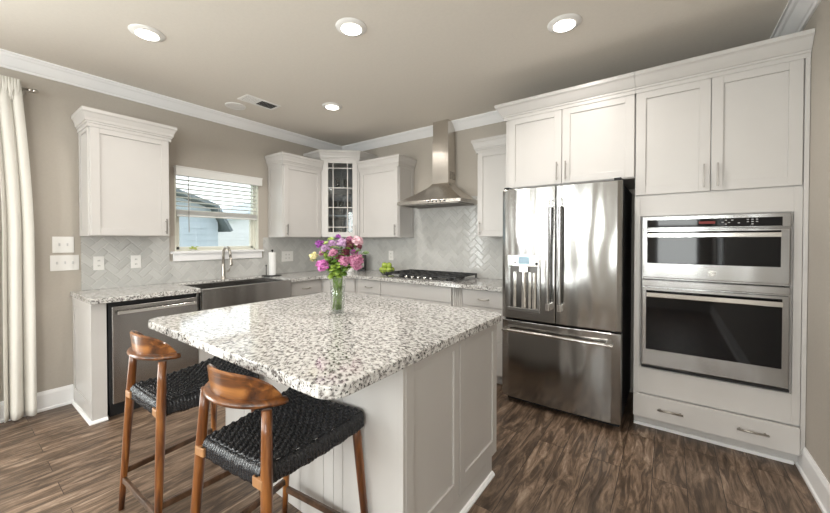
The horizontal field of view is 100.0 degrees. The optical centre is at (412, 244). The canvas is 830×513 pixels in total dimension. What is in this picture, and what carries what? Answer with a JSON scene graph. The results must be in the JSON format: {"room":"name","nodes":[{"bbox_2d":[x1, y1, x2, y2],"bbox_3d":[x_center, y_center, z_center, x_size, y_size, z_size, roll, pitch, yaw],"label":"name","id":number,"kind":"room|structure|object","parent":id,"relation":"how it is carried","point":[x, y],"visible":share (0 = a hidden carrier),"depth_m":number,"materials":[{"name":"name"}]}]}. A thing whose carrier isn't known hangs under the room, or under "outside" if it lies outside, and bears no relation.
{"room":"kitchen","nodes":[
{"label":"kitchen","id":0,"kind":"room"},
{"bbox_2d":[0,67,318,401],"bbox_3d":[-2.945,-0.050,2.768,0.140,2.698,6.200,1,1,36],"label":"wall","id":1,"kind":"structure","parent":0,"point":[52,135],"depth_m":2.83,"materials":[{"name":"beige paint"}]},
{"bbox_2d":[22,87,38,94],"bbox_3d":[-3.641,-1.138,1.589,0.116,0.044,2.648,1,1,36],"label":"curtain rod","id":2,"kind":"object","parent":1,"relation":"attached to","point":[35,91],"visible":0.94,"depth_m":2.60,"materials":[{"name":"silver metal"}]},
{"bbox_2d":[0,75,36,422],"bbox_3d":[-2.905,0.034,2.535,0.104,2.476,0.209,1,1,36],"label":"curtain","id":3,"kind":"object","parent":2,"relation":"hanging from","point":[18,243],"visible":1,"depth_m":2.53,"materials":[{"name":"fabric"}]},
{"bbox_2d":[0,384,73,422],"bbox_3d":[-2.951,1.226,2.638,0.024,0.150,0.558,1,1,36],"label":"baseboard","id":4,"kind":"structure","parent":1,"relation":"attached to","point":[61,396],"depth_m":2.76,"materials":[{"name":"white paint"}]},
{"bbox_2d":[52,237,73,252],"bbox_3d":[-2.817,0.001,2.811,0.014,0.130,0.125,1,1,36],"label":"light switch","id":5,"kind":"object","parent":1,"relation":"attached to","point":[59,244],"visible":1,"depth_m":2.81,"materials":[{"name":"white plastic"}]},
{"bbox_2d":[50,255,78,270],"bbox_3d":[-2.813,0.148,2.819,0.014,0.125,0.168,1,1,36],"label":"light switch","id":6,"kind":"object","parent":1,"relation":"attached to","point":[57,262],"visible":1,"depth_m":2.81,"materials":[{"name":"white plastic"}]},
{"bbox_2d":[93,256,103,269],"bbox_3d":[-2.686,0.159,2.983,0.007,0.118,0.072,1,1,36],"label":"wall outlet","id":7,"kind":"object","parent":1,"relation":"attached to","point":[98,261],"visible":1,"depth_m":2.98,"materials":[{"name":"white plastic"}]},
{"bbox_2d":[71,106,176,236],"bbox_3d":[-2.454,-0.561,2.997,0.359,0.981,0.635,1,1,36],"label":"upper cabinet","id":8,"kind":"object","parent":1,"relation":"attached to","point":[124,160],"visible":1,"depth_m":2.87,"materials":[{"name":"paint"}]},
{"bbox_2d":[131,255,140,267],"bbox_3d":[-2.533,0.157,3.191,0.007,0.118,0.075,1,1,36],"label":"wall outlet","id":9,"kind":"object","parent":1,"relation":"attached to","point":[135,259],"visible":1,"depth_m":3.19,"materials":[{"name":"white plastic"}]},
{"bbox_2d":[0,48,341,149],"bbox_3d":[-2.848,-1.349,2.680,0.100,0.098,6.200,1,1,36],"label":"trim","id":10,"kind":"structure","parent":1,"relation":"attached to","point":[8,59],"depth_m":3.17,"materials":[{"name":"white paint"}]},
{"bbox_2d":[81,236,342,289],"bbox_3d":[-1.902,0.142,4.061,0.009,0.451,2.885,1,1,36],"label":"backsplash","id":11,"kind":"structure","parent":1,"relation":"attached to","point":[157,267],"depth_m":3.35,"materials":[{"name":"tile"}]},
{"bbox_2d":[170,175,263,260],"bbox_3d":[-2.124,-0.305,3.824,0.165,0.930,0.960,1,1,36],"label":"window","id":12,"kind":"structure","parent":1,"relation":"in","point":[251,251],"depth_m":3.85,"materials":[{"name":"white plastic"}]},
{"bbox_2d":[173,165,262,231],"bbox_3d":[-2.087,-0.454,3.797,0.116,0.650,0.903,1,1,36],"label":"window blind","id":13,"kind":"object","parent":12,"relation":"attached to","point":[183,171],"visible":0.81,"depth_m":3.73,"materials":[{"name":"white plastic"}]},
{"bbox_2d":[282,251,292,261],"bbox_3d":[-1.601,0.150,4.457,0.007,0.130,0.165,1,1,36],"label":"wall outlet","id":14,"kind":"object","parent":1,"relation":"attached to","point":[286,255],"visible":1,"depth_m":4.45,"materials":[{"name":"white plastic"}]},
{"bbox_2d":[265,152,323,237],"bbox_3d":[-1.462,-0.579,4.344,0.359,0.981,0.599,1,1,36],"label":"upper cabinet","id":15,"kind":"object","parent":1,"relation":"attached to","point":[294,181],"visible":1,"depth_m":4.21,"materials":[{"name":"paint"}]},
{"bbox_2d":[0,0,788,145],"bbox_3d":[-1.044,-1.441,1.351,4.880,0.120,6.500,1,1,36],"label":"ceiling","id":16,"kind":"structure","parent":0,"point":[416,64],"depth_m":2.44,"materials":[{"name":"paint"}]},
{"bbox_2d":[128,24,165,41],"bbox_3d":[-1.748,-1.385,2.295,0.200,0.015,0.200,1,1,36],"label":"recessed light","id":17,"kind":"object","parent":16,"relation":"in","point":[145,32],"visible":1,"depth_m":2.27,"materials":[{"name":"white"}]},
{"bbox_2d":[225,102,245,109],"bbox_3d":[-1.799,-1.403,3.539,0.196,0.010,0.196,1,1,36],"label":"ceiling speaker","id":18,"kind":"object","parent":16,"relation":"attached to","point":[232,105],"visible":1,"depth_m":3.53,"materials":[{"name":"white plastic"}]},
{"bbox_2d":[238,94,280,109],"bbox_3d":[-1.512,-1.403,3.446,0.176,0.008,0.356,1,1,36],"label":"ceiling vent","id":19,"kind":"object","parent":16,"relation":"in","point":[247,98],"visible":1,"depth_m":3.43,"materials":[{"name":"white metal"}]},
{"bbox_2d":[322,102,341,109],"bbox_3d":[-0.820,-1.401,3.547,0.200,0.015,0.200,1,1,36],"label":"recessed light","id":20,"kind":"object","parent":16,"relation":"in","point":[329,105],"visible":1,"depth_m":3.52,"materials":[{"name":"white"}]},
{"bbox_2d":[335,17,366,36],"bbox_3d":[-0.393,-1.384,2.233,0.200,0.015,0.200,1,1,36],"label":"recessed light","id":21,"kind":"object","parent":16,"relation":"in","point":[348,26],"visible":1,"depth_m":2.21,"materials":[{"name":"white"}]},
{"bbox_2d":[547,13,581,32],"bbox_3d":[0.955,-1.383,2.194,0.200,0.015,0.200,1,1,36],"label":"recessed light","id":22,"kind":"object","parent":16,"relation":"in","point":[563,23],"visible":1,"depth_m":2.17,"materials":[{"name":"white"}]},
{"bbox_2d":[0,383,821,512],"bbox_3d":[-1.044,1.377,1.387,4.880,0.120,6.500,1,1,36],"label":"floor","id":23,"kind":"structure","parent":0,"point":[545,460],"depth_m":2.01,"materials":[{"name":"brown wood"}]},
{"bbox_2d":[72,297,107,425],"bbox_3d":[-2.530,0.864,2.716,0.598,0.872,0.104,1,1,36],"label":"end panel","id":24,"kind":"object","parent":23,"relation":"on","point":[89,321],"visible":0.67,"depth_m":2.58,"materials":[{"name":"paint"}]},
{"bbox_2d":[106,293,197,416],"bbox_3d":[-2.278,0.862,2.979,0.648,0.868,0.598,1,1,36],"label":"dishwasher","id":25,"kind":"object","parent":23,"relation":"on","point":[123,317],"visible":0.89,"depth_m":2.70,"materials":[{"name":"silver metal"}]},
{"bbox_2d":[118,330,259,512],"bbox_3d":[-1.137,0.857,1.784,0.536,0.912,0.500,1,1,35],"label":"counter stool","id":26,"kind":"object","parent":23,"relation":"on","point":[163,395],"visible":0.84,"depth_m":1.63,"materials":[{"name":"brown wood"}]},
{"bbox_2d":[196,296,213,362],"bbox_3d":[-1.850,0.852,3.606,0.634,0.872,0.912,1,1,36],"label":"base cabinet","id":27,"kind":"object","parent":23,"relation":"on","point":[202,356],"visible":0.02,"depth_m":3.11,"materials":[{"name":"paint"}]},
{"bbox_2d":[190,364,367,512],"bbox_3d":[-0.513,0.862,1.342,0.536,0.912,0.500,0,1,30],"label":"counter stool","id":28,"kind":"object","parent":23,"relation":"on","point":[287,425],"visible":1,"depth_m":1.25,"materials":[{"name":"black wicker"}]},
{"bbox_2d":[291,279,321,296],"bbox_3d":[-1.444,0.845,4.154,0.637,0.872,0.448,1,1,36],"label":"base cabinet","id":29,"kind":"object","parent":23,"relation":"on","point":[300,288],"visible":0.24,"depth_m":3.99,"materials":[{"name":"paint"}]},
{"bbox_2d":[322,279,357,293],"bbox_3d":[-0.943,0.789,4.608,0.907,0.772,0.872,1,1,36],"label":"base cabinet","id":30,"kind":"object","parent":23,"relation":"on","point":[351,285],"visible":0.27,"depth_m":4.18,"materials":[{"name":"paint"}]},
{"bbox_2d":[226,324,496,512],"bbox_3d":[-0.331,0.872,2.085,1.420,0.872,0.883,1,1,36],"label":"kitchen island","id":31,"kind":"object","parent":23,"relation":"on","point":[428,432],"visible":0.48,"depth_m":1.54,"materials":[{"name":"paint"}]},
{"bbox_2d":[148,291,500,399],"bbox_3d":[-0.448,0.416,1.932,1.490,0.040,1.290,1,1,36],"label":"island countertop","id":32,"kind":"structure","parent":31,"relation":"on","point":[297,343],"depth_m":1.57,"materials":[{"name":"stone"}]},
{"bbox_2d":[330,276,345,312],"bbox_3d":[-0.435,0.288,2.023,0.092,0.212,0.092,1,1,36],"label":"glass vase","id":33,"kind":"object","parent":32,"relation":"on","point":[345,276],"visible":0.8,"depth_m":2.02,"materials":[{"name":"clear glass"}]},
{"bbox_2d":[308,252,335,296],"bbox_3d":[-0.513,0.209,2.000,0.166,0.338,0.058,0,1,-12],"label":"flower","id":34,"kind":"object","parent":33,"relation":"in","point":[313,256],"visible":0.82,"depth_m":1.98,"materials":[{"name":"beige plant"}]},
{"bbox_2d":[315,259,333,310],"bbox_3d":[-0.501,0.231,1.980,0.088,0.295,0.101,1,1,36],"label":"flower","id":35,"kind":"object","parent":33,"relation":"in","point":[322,265],"visible":0.99,"depth_m":1.95,"materials":[{"name":"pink plant"}]},
{"bbox_2d":[315,240,338,307],"bbox_3d":[-0.497,0.174,2.014,0.136,0.408,0.069,0,1,21],"label":"flower","id":36,"kind":"object","parent":33,"relation":"in","point":[319,243],"visible":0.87,"depth_m":2.01,"materials":[{"name":"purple plant"}]},
{"bbox_2d":[320,245,335,285],"bbox_3d":[-0.471,0.189,1.996,0.114,0.378,0.058,0,1,-7],"label":"flower","id":37,"kind":"object","parent":33,"relation":"in","point":[323,248],"visible":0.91,"depth_m":1.98,"materials":[{"name":"purple plant"}]},
{"bbox_2d":[323,237,336,309],"bbox_3d":[-0.480,0.166,2.021,0.099,0.423,0.064,0,1,21],"label":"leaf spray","id":38,"kind":"object","parent":33,"relation":"in","point":[330,238],"visible":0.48,"depth_m":2.02,"materials":[{"name":"green plant"}]},
{"bbox_2d":[325,255,336,288],"bbox_3d":[-0.458,0.216,1.985,0.088,0.324,0.069,0,1,-13],"label":"leaf spray","id":39,"kind":"object","parent":33,"relation":"in","point":[327,258],"visible":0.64,"depth_m":1.98,"materials":[{"name":"green plant"}]},
{"bbox_2d":[328,248,338,303],"bbox_3d":[-0.444,0.200,1.972,0.066,0.357,0.059,0,1,-30],"label":"flower","id":40,"kind":"object","parent":33,"relation":"in","point":[333,252],"visible":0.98,"depth_m":1.96,"materials":[{"name":"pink plant"}]},
{"bbox_2d":[327,240,340,304],"bbox_3d":[-0.466,0.175,2.025,0.078,0.406,0.068,1,1,36],"label":"flower","id":41,"kind":"object","parent":33,"relation":"in","point":[330,243],"visible":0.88,"depth_m":2.02,"materials":[{"name":"purple plant"}]},
{"bbox_2d":[327,271,341,308],"bbox_3d":[-0.445,0.263,1.977,0.085,0.231,0.089,0,1,-32],"label":"leaf spray","id":42,"kind":"object","parent":33,"relation":"in","point":[331,275],"visible":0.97,"depth_m":1.96,"materials":[{"name":"green plant"}]},
{"bbox_2d":[329,262,342,301],"bbox_3d":[-0.431,0.237,1.971,0.083,0.283,0.074,0,1,-31],"label":"leaf spray","id":43,"kind":"object","parent":33,"relation":"in","point":[334,267],"visible":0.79,"depth_m":1.97,"materials":[{"name":"green plant"}]},
{"bbox_2d":[334,234,340,287],"bbox_3d":[-0.445,0.158,2.039,0.052,0.440,0.065,0,1,-28],"label":"flower","id":44,"kind":"object","parent":33,"relation":"in","point":[338,236],"visible":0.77,"depth_m":2.03,"materials":[{"name":"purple plant"}]},
{"bbox_2d":[332,238,345,309],"bbox_3d":[-0.421,0.169,2.008,0.094,0.419,0.064,0,1,-23],"label":"flower","id":45,"kind":"object","parent":33,"relation":"in","point":[341,242],"visible":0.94,"depth_m":1.99,"materials":[{"name":"purple plant"}]},
{"bbox_2d":[335,255,342,305],"bbox_3d":[-0.419,0.218,1.992,0.068,0.321,0.046,1,1,36],"label":"flower","id":46,"kind":"object","parent":33,"relation":"in","point":[339,256],"visible":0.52,"depth_m":1.98,"materials":[{"name":"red plant"}]},
{"bbox_2d":[334,267,347,309],"bbox_3d":[-0.410,0.251,1.983,0.083,0.254,0.077,0,1,-19],"label":"leaf spray","id":47,"kind":"object","parent":33,"relation":"in","point":[343,269],"visible":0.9,"depth_m":1.97,"materials":[{"name":"green plant"}]},
{"bbox_2d":[338,256,349,309],"bbox_3d":[-0.392,0.222,1.968,0.084,0.313,0.068,0,1,14],"label":"flower","id":48,"kind":"object","parent":33,"relation":"in","point":[344,261],"visible":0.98,"depth_m":1.95,"materials":[{"name":"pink plant"}]},
{"bbox_2d":[338,248,349,291],"bbox_3d":[-0.407,0.196,2.027,0.096,0.364,0.055,0,1,20],"label":"flower","id":49,"kind":"object","parent":33,"relation":"in","point":[347,251],"visible":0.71,"depth_m":2.00,"materials":[{"name":"red plant"}]},
{"bbox_2d":[337,236,352,309],"bbox_3d":[-0.390,0.163,2.039,0.087,0.429,0.074,0,1,1],"label":"flower","id":50,"kind":"object","parent":33,"relation":"in","point":[349,238],"visible":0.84,"depth_m":2.03,"materials":[{"name":"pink plant"}]},
{"bbox_2d":[340,241,353,309],"bbox_3d":[-0.388,0.177,2.039,0.094,0.401,0.097,1,1,36],"label":"flower","id":51,"kind":"object","parent":33,"relation":"in","point":[347,243],"visible":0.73,"depth_m":2.02,"materials":[{"name":"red plant"}]},
{"bbox_2d":[334,254,363,302],"bbox_3d":[-0.365,0.217,2.013,0.184,0.323,0.104,1,1,36],"label":"flower","id":52,"kind":"object","parent":33,"relation":"in","point":[356,261],"visible":0.98,"depth_m":1.97,"materials":[{"name":"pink plant"}]},
{"bbox_2d":[340,249,357,296],"bbox_3d":[-0.376,0.202,2.046,0.116,0.352,0.047,0,1,-13],"label":"flower","id":53,"kind":"object","parent":33,"relation":"in","point":[353,250],"visible":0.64,"depth_m":2.04,"materials":[{"name":"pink plant"}]},
{"bbox_2d":[337,236,363,307],"bbox_3d":[-0.365,0.163,2.030,0.154,0.430,0.080,0,1,-17],"label":"flower","id":54,"kind":"object","parent":33,"relation":"in","point":[356,240],"visible":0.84,"depth_m":2.02,"materials":[{"name":"pink plant"}]},
{"bbox_2d":[341,244,361,307],"bbox_3d":[-0.354,0.188,2.008,0.138,0.380,0.057,0,1,10],"label":"flower","id":55,"kind":"object","parent":33,"relation":"in","point":[359,246],"visible":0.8,"depth_m":2.00,"materials":[{"name":"red plant"}]},
{"bbox_2d":[337,251,368,304],"bbox_3d":[-0.346,0.207,2.016,0.188,0.342,0.075,0,1,-12],"label":"leaf spray","id":56,"kind":"object","parent":33,"relation":"in","point":[364,252],"visible":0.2,"depth_m":2.02,"materials":[{"name":"green plant"}]},
{"bbox_2d":[358,279,381,296],"bbox_3d":[-0.353,0.843,4.319,0.382,0.872,0.637,1,1,36],"label":"base cabinet","id":57,"kind":"object","parent":23,"relation":"on","point":[365,287],"visible":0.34,"depth_m":4.08,"materials":[{"name":"paint"}]},
{"bbox_2d":[381,281,452,305],"bbox_3d":[0.176,0.848,3.931,0.927,0.872,0.634,1,1,36],"label":"base cabinet","id":58,"kind":"object","parent":23,"relation":"on","point":[439,295],"visible":0.12,"depth_m":3.66,"materials":[{"name":"paint"}]},
{"bbox_2d":[453,288,462,307],"bbox_3d":[0.609,0.852,3.633,0.119,0.872,0.581,1,1,36],"label":"cabinet filler","id":59,"kind":"object","parent":23,"relation":"on","point":[457,292],"visible":0.03,"depth_m":3.40,"materials":[{"name":"paint"}]},
{"bbox_2d":[463,289,503,383],"bbox_3d":[0.823,0.854,3.453,0.436,0.872,0.637,1,1,36],"label":"base cabinet","id":60,"kind":"object","parent":23,"relation":"on","point":[472,299],"visible":0.29,"depth_m":3.19,"materials":[{"name":"paint"}]},
{"bbox_2d":[70,270,501,304],"bbox_3d":[-0.807,0.398,3.208,2.784,0.038,2.945,1,1,36],"label":"countertop","id":61,"kind":"structure","parent":60,"relation":"on","point":[107,295],"depth_m":3.24,"materials":[{"name":"stone"}]},
{"bbox_2d":[221,246,232,278],"bbox_3d":[-1.974,0.194,3.697,0.113,0.358,0.207,0,1,-31],"label":"faucet","id":62,"kind":"object","parent":61,"relation":"on","point":[223,272],"visible":0.99,"depth_m":3.73,"materials":[{"name":"silver metal"}]},
{"bbox_2d":[185,277,290,310],"bbox_3d":[-1.776,0.496,3.547,0.517,0.225,0.891,1,1,36],"label":"sink","id":63,"kind":"object","parent":61,"relation":"in","point":[212,295],"visible":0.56,"depth_m":3.41,"materials":[{"name":"silver metal"}]},
{"bbox_2d":[262,249,280,276],"bbox_3d":[-1.650,0.212,4.075,0.124,0.310,0.180,1,1,36],"label":"paper towel holder","id":64,"kind":"object","parent":61,"relation":"on","point":[266,275],"visible":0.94,"depth_m":4.03,"materials":[{"name":"black metal"}]},
{"bbox_2d":[269,252,275,274],"bbox_3d":[-1.644,0.224,4.083,0.080,0.265,0.080,1,1,36],"label":"paper towel roll","id":65,"kind":"object","parent":64,"relation":"on","point":[272,255],"visible":0.98,"depth_m":4.05,"materials":[{"name":"white paper"}]},
{"bbox_2d":[357,255,365,270],"bbox_3d":[-0.692,0.249,4.732,0.110,0.220,0.130,0,1,1],"label":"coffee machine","id":66,"kind":"object","parent":61,"relation":"on","point":[363,268],"visible":0.49,"depth_m":4.69,"materials":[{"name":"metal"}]},
{"bbox_2d":[384,269,477,282],"bbox_3d":[0.200,0.342,3.891,0.914,0.056,0.524,1,1,36],"label":"gas cooktop","id":67,"kind":"object","parent":61,"relation":"in","point":[428,275],"visible":1,"depth_m":3.77,"materials":[{"name":"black metal"}]},
{"bbox_2d":[501,177,631,426],"bbox_3d":[1.295,0.413,2.926,0.860,1.768,0.858,1,1,36],"label":"refrigerator","id":68,"kind":"object","parent":23,"relation":"on","point":[566,328],"visible":1,"depth_m":2.59,"materials":[{"name":"grey metal"}]},
{"bbox_2d":[633,28,814,464],"bbox_3d":[2.084,0.054,2.464,0.835,2.497,0.722,1,1,36],"label":"tall cabinet","id":69,"kind":"object","parent":23,"relation":"on","point":[727,131],"visible":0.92,"depth_m":2.17,"materials":[{"name":"paint"}]},
{"bbox_2d":[641,278,790,392],"bbox_3d":[2.024,0.548,2.409,0.718,0.609,0.582,1,1,36],"label":"wall oven","id":70,"kind":"object","parent":69,"relation":"in","point":[729,332],"visible":1,"depth_m":2.19,"materials":[{"name":"silver metal"}]},
{"bbox_2d":[642,212,791,285],"bbox_3d":[2.010,0.024,2.383,0.718,0.428,0.530,1,1,36],"label":"microwave oven","id":71,"kind":"object","parent":69,"relation":"in","point":[727,248],"visible":1,"depth_m":2.18,"materials":[{"name":"silver metal"}]},
{"bbox_2d":[363,122,634,392],"bbox_3d":[0.835,-0.065,3.921,4.860,2.698,0.140,1,1,36],"label":"wall","id":72,"kind":"structure","parent":0,"point":[420,150],"depth_m":4.01,"materials":[{"name":"beige paint"}]},
{"bbox_2d":[303,149,377,237],"bbox_3d":[-0.966,-0.652,4.711,0.733,1.119,0.706,1,1,36],"label":"upper cabinet","id":73,"kind":"object","parent":72,"relation":"attached to","point":[339,165],"visible":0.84,"depth_m":4.53,"materials":[{"name":"paint"}]},
{"bbox_2d":[328,188,357,194],"bbox_3d":[-0.971,-0.739,4.749,0.580,0.016,0.557,1,1,36],"label":"shelf","id":74,"kind":"object","parent":73,"relation":"attached to","point":[337,191],"depth_m":4.80,"materials":[{"name":"white"}]},
{"bbox_2d":[328,215,357,218],"bbox_3d":[-0.971,-0.379,4.754,0.580,0.016,0.557,1,1,36],"label":"shelf","id":75,"kind":"object","parent":73,"relation":"attached to","point":[329,216],"depth_m":4.69,"materials":[{"name":"white"}]},
{"bbox_2d":[357,154,416,237],"bbox_3d":[-0.337,-0.580,4.460,0.698,0.981,0.359,1,1,36],"label":"upper cabinet","id":76,"kind":"object","parent":72,"relation":"attached to","point":[386,181],"visible":0.97,"depth_m":4.33,"materials":[{"name":"paint"}]},
{"bbox_2d":[389,251,392,259],"bbox_3d":[-0.289,0.145,4.649,0.080,0.125,0.007,1,1,36],"label":"wall outlet","id":77,"kind":"object","parent":72,"relation":"attached to","point":[390,252],"visible":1,"depth_m":4.64,"materials":[{"name":"white plastic"}]},
{"bbox_2d":[343,196,502,278],"bbox_3d":[0.071,-0.094,4.391,2.774,0.915,0.009,1,1,36],"label":"backsplash","id":78,"kind":"structure","parent":72,"relation":"attached to","point":[445,238],"depth_m":4.17,"materials":[{"name":"tile"}]},
{"bbox_2d":[342,110,503,150],"bbox_3d":[0.764,-1.363,3.808,4.580,0.098,0.100,1,1,36],"label":"trim","id":79,"kind":"structure","parent":72,"relation":"attached to","point":[492,117],"depth_m":4.30,"materials":[{"name":"white paint"}]},
{"bbox_2d":[397,119,477,208],"bbox_3d":[0.278,-0.925,3.953,0.832,0.976,0.426,1,1,36],"label":"range hood","id":80,"kind":"object","parent":72,"relation":"attached to","point":[443,191],"visible":0.98,"depth_m":3.95,"materials":[{"name":"silver metal"}]},
{"bbox_2d":[471,134,505,236],"bbox_3d":[0.892,-0.569,3.556,0.478,0.981,0.359,1,1,36],"label":"upper cabinet","id":81,"kind":"object","parent":72,"relation":"attached to","point":[491,151],"visible":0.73,"depth_m":3.47,"materials":[{"name":"paint"}]},
{"bbox_2d":[495,72,635,189],"bbox_3d":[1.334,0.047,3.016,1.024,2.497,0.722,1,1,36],"label":"wall cabinet","id":82,"kind":"object","parent":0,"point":[584,133],"visible":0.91,"depth_m":2.70,"materials":[{"name":"paint"}]},
{"bbox_2d":[802,0,829,482],"bbox_3d":[0.856,-0.014,-0.030,0.140,2.698,6.200,1,1,36],"label":"wall","id":83,"kind":"structure","parent":0,"point":[817,432],"depth_m":1.84,"materials":[{"name":"beige paint"}]},
{"bbox_2d":[770,0,820,38],"bbox_3d":[0.759,-1.315,0.024,0.100,0.098,6.200,1,1,36],"label":"trim","id":84,"kind":"structure","parent":83,"relation":"attached to","point":[796,14],"depth_m":2.05,"materials":[{"name":"white paint"}]},
{"bbox_2d":[796,447,829,512],"bbox_3d":[0.617,1.262,-0.201,0.024,0.150,5.615,1,1,36],"label":"baseboard","id":85,"kind":"structure","parent":83,"relation":"attached to","point":[817,483],"depth_m":1.82,"materials":[{"name":"white paint"}]},
{"label":"outside","id":86,"kind":"structure","parent":0,"visible":0},
{"bbox_3d":[-15.566,1.844,10.966,29.840,0.100,40.000,1,1,36],"label":"ground","id":87,"kind":"structure","parent":86,"visible":0},
{"bbox_2d":[176,189,232,246],"bbox_3d":[-9.212,0.003,9.108,6.450,3.630,5.780,1,1,36],"label":"house","id":88,"kind":"structure","parent":87,"relation":"on","point":[203,231],"depth_m":9.11,"materials":[{"name":"blue"}]},
{"bbox_2d":[218,202,249,245],"bbox_3d":[-8.938,-0.550,20.648,6.400,4.440,9.100,1,1,36],"label":"house","id":89,"kind":"structure","parent":87,"relation":"on","point":[239,236],"depth_m":16.63,"materials":[{"name":"white"}]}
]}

